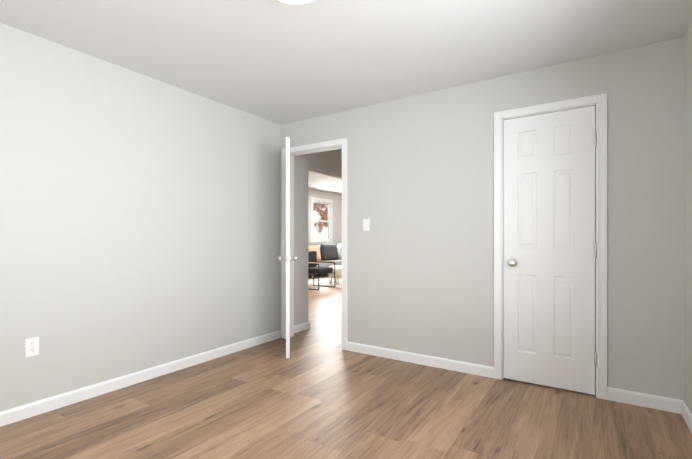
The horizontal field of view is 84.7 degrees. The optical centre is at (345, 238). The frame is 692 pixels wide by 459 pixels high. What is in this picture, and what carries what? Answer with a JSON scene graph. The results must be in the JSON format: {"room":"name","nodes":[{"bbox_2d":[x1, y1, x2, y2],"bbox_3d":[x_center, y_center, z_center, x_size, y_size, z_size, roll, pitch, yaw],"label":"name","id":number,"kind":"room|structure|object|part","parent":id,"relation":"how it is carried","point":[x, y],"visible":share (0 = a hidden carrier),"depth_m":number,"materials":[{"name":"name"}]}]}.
{"room":"empty bedroom","nodes":[
{"label":"empty bedroom","id":0,"kind":"room"},
{"bbox_2d":[0,23,341,411],"bbox_3d":[-0.694,-0.195,4.427,0.120,2.600,8.070,0,0,33],"label":"wall","id":1,"kind":"structure","parent":0,"point":[139,222],"depth_m":2.84,"materials":[{"name":"grey paint"}]},
{"bbox_2d":[25,337,38,357],"bbox_3d":[-1.954,0.675,2.365,0.008,0.114,0.070,0,0,33],"label":"electrical outlet plate","id":2,"kind":"object","parent":1,"relation":"attached to","point":[31,346],"visible":1,"depth_m":2.36,"materials":[{"name":"white plastic"}]},
{"bbox_2d":[0,330,280,426],"bbox_3d":[-1.748,1.063,2.679,0.013,0.085,3.750,0,0,33],"label":"baseboard","id":3,"kind":"structure","parent":1,"relation":"attached to","point":[21,412],"depth_m":2.79,"materials":[{"name":"white"}]},
{"bbox_2d":[294,322,308,332],"bbox_3d":[-0.556,1.062,4.518,0.013,0.085,0.393,0,0,33],"label":"baseboard","id":4,"kind":"structure","parent":1,"relation":"attached to","point":[301,327],"depth_m":4.54,"materials":[{"name":"white"}]},
{"bbox_2d":[308,189,341,246],"bbox_3d":[-2.198,-0.196,9.923,0.120,2.600,9.520,0,0,33],"label":"wall","id":5,"kind":"structure","parent":0,"point":[336,199],"depth_m":12.57,"materials":[{"name":"grey paint"}]},
{"bbox_2d":[311,197,333,244],"bbox_3d":[-0.783,-0.548,12.044,0.150,1.455,1.160,0,0,33],"label":"living room window","id":6,"kind":"structure","parent":5,"relation":"in","point":[328,202],"depth_m":12.12,"materials":[{"name":"white"}]},
{"bbox_3d":[-0.801,-0.561,12.056,0.039,1.200,0.890,0,0,33],"label":"glass","id":7,"kind":"part","parent":6,"relation":"part of","materials":[{"name":"white"}]},
{"bbox_2d":[308,171,341,194],"bbox_3d":[-0.496,-1.545,8.808,4.549,0.100,9.900,0,0,33],"label":"ceiling","id":8,"kind":"structure","parent":0,"point":[322,182],"depth_m":10.29,"materials":[{"name":"white paint"}]},
{"bbox_2d":[0,275,691,458],"bbox_3d":[0.234,1.155,6.518,8.265,0.100,12.950,0,0,33],"label":"floor","id":9,"kind":"structure","parent":0,"point":[319,393],"depth_m":2.35,"materials":[{"name":"brown wood"}]},
{"bbox_2d":[308,251,335,289],"bbox_3d":[-0.671,0.695,8.528,0.640,0.820,0.650,0,0,33],"label":"lounge chair","id":10,"kind":"object","parent":9,"relation":"on","point":[313,268],"visible":0.62,"depth_m":8.56,"materials":[{"name":"black metal"}]},
{"bbox_2d":[308,251,332,273],"bbox_3d":[-0.669,0.519,8.527,0.575,0.468,0.540,0,0,33],"label":"cushion","id":11,"kind":"object","parent":10,"relation":"on","point":[312,255],"depth_m":8.53,"materials":[{"name":"grey fabric"}]},
{"bbox_3d":[-0.671,0.523,8.528,0.640,0.021,0.650,0,0,33],"label":"arm","id":12,"kind":"part","parent":10,"relation":"part of"},
{"bbox_2d":[308,274,341,286],"bbox_3d":[-0.186,1.098,10.573,2.250,0.012,3.200,0,0,33],"label":"living room rug","id":13,"kind":"object","parent":9,"relation":"on","point":[324,279],"visible":0.14,"depth_m":9.82,"materials":[{"name":"white fabric"}]},
{"bbox_2d":[328,265,341,283],"bbox_3d":[-0.210,0.865,9.206,0.473,0.449,0.478,0,0,33],"label":"pouf","id":14,"kind":"object","parent":13,"relation":"on","point":[338,271],"visible":0.52,"depth_m":9.01,"materials":[{"name":"beige fabric"}]},
{"bbox_2d":[308,244,341,278],"bbox_3d":[-0.406,0.634,11.669,0.870,0.942,3.100,0,0,33],"label":"sofa","id":15,"kind":"object","parent":9,"relation":"on","point":[329,252],"visible":0.21,"depth_m":11.29,"materials":[{"name":"grey fabric"}]},
{"bbox_2d":[320,244,337,260],"bbox_3d":[-0.496,0.404,11.429,0.291,0.483,0.612,0,0,33],"label":"pillow","id":16,"kind":"object","parent":15,"relation":"on","point":[328,252],"depth_m":11.34,"materials":[{"name":"grey fabric"}]},
{"bbox_2d":[336,244,341,258],"bbox_3d":[-0.055,0.404,12.109,0.274,0.483,0.594,0,0,33],"label":"pillow","id":17,"kind":"object","parent":15,"relation":"on","point":[339,246],"depth_m":11.93,"materials":[{"name":"grey fabric"}]},
{"bbox_2d":[0,0,691,124],"bbox_3d":[2.143,-1.325,5.281,3.716,0.100,12.950,0,0,33],"label":"ceiling","id":18,"kind":"structure","parent":0,"point":[278,62],"depth_m":2.43,"materials":[{"name":"white paint"}]},
{"bbox_2d":[279,0,313,4],"bbox_3d":[-0.250,-1.217,1.802,0.378,0.116,0.378,0,0,33],"label":"ceiling light","id":19,"kind":"object","parent":18,"relation":"attached to","point":[296,2],"visible":1,"depth_m":1.88,"materials":[{"name":"white"}]},
{"bbox_2d":[280,37,683,399],"bbox_3d":[0.782,-0.085,3.345,3.535,2.380,0.120,0,0,33],"label":"wall","id":20,"kind":"structure","parent":0,"point":[420,196],"depth_m":3.09,"materials":[{"name":"grey paint"}]},
{"bbox_2d":[278,137,296,357],"bbox_3d":[-0.585,0.084,3.843,0.175,2.026,0.739,0,0,-8],"label":"hall door","id":21,"kind":"structure","parent":20,"relation":"in","point":[287,258],"depth_m":3.49,"materials":[{"name":"white paint"},{"name":"satin nickel"}]},
{"bbox_3d":[-0.543,0.185,3.553,0.175,0.064,0.064,0,0,-8],"label":"knob","id":22,"kind":"part","parent":21,"relation":"part of","materials":[{"name":"silver metal"}]},
{"bbox_2d":[282,138,346,349],"bbox_3d":[-0.320,0.053,4.048,0.862,2.104,0.141,0,0,33],"label":"door frame","id":23,"kind":"structure","parent":20,"relation":"attached to","point":[343,142],"depth_m":4.12,"materials":[{"name":"white"}]},
{"bbox_2d":[363,219,369,230],"bbox_3d":[0.195,-0.135,3.648,0.070,0.114,0.010,0,0,33],"label":"switch plate","id":24,"kind":"object","parent":20,"relation":"attached to","point":[366,224],"visible":1,"depth_m":3.64,"materials":[{"name":"white plastic"}]},
{"bbox_2d":[347,341,493,377],"bbox_3d":[0.593,1.063,3.389,1.387,0.085,0.013,0,0,33],"label":"baseboard","id":25,"kind":"structure","parent":20,"relation":"attached to","point":[463,367],"depth_m":3.32,"materials":[{"name":"white"}]},
{"bbox_2d":[494,93,606,399],"bbox_3d":[1.520,0.076,2.867,0.646,2.058,0.122,0,0,33],"label":"door frame","id":26,"kind":"structure","parent":20,"relation":"attached to","point":[595,105],"depth_m":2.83,"materials":[{"name":"white"}]},
{"bbox_2d":[504,106,596,394],"bbox_3d":[1.503,0.081,2.830,0.612,2.022,0.175,0,0,33],"label":"closet door","id":27,"kind":"structure","parent":20,"relation":"in","point":[550,250],"depth_m":2.81,"materials":[{"name":"white paint"},{"name":"satin nickel"}]},
{"bbox_3d":[1.303,0.187,2.960,0.064,0.064,0.175,0,0,33],"label":"knob","id":28,"kind":"part","parent":27,"relation":"part of","materials":[{"name":"silver metal"}]},
{"bbox_2d":[607,387,682,413],"bbox_3d":[1.962,1.063,2.502,0.399,0.085,0.013,0,0,33],"label":"baseboard","id":29,"kind":"structure","parent":20,"relation":"attached to","point":[647,400],"depth_m":2.50,"materials":[{"name":"white wood"}]},
{"bbox_2d":[684,20,691,413],"bbox_3d":[1.131,-0.085,0.743,0.120,2.380,3.870,0,0,33],"label":"wall","id":30,"kind":"structure","parent":0,"point":[688,218],"depth_m":2.28,"materials":[{"name":"grey paint"}]},
{"bbox_2d":[681,400,691,433],"bbox_3d":[1.108,1.063,0.829,0.013,0.085,3.750,0,0,33],"label":"baseboard","id":31,"kind":"structure","parent":30,"relation":"attached to","point":[686,414],"depth_m":2.27,"materials":[{"name":"white"}]},
{"label":"outside","id":32,"kind":"structure","parent":0,"visible":0},
{"bbox_2d":[313,203,327,238],"bbox_3d":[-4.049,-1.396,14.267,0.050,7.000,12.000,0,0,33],"label":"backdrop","id":33,"kind":"structure","parent":32,"point":[321,234],"depth_m":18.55,"materials":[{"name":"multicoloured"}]}
]}

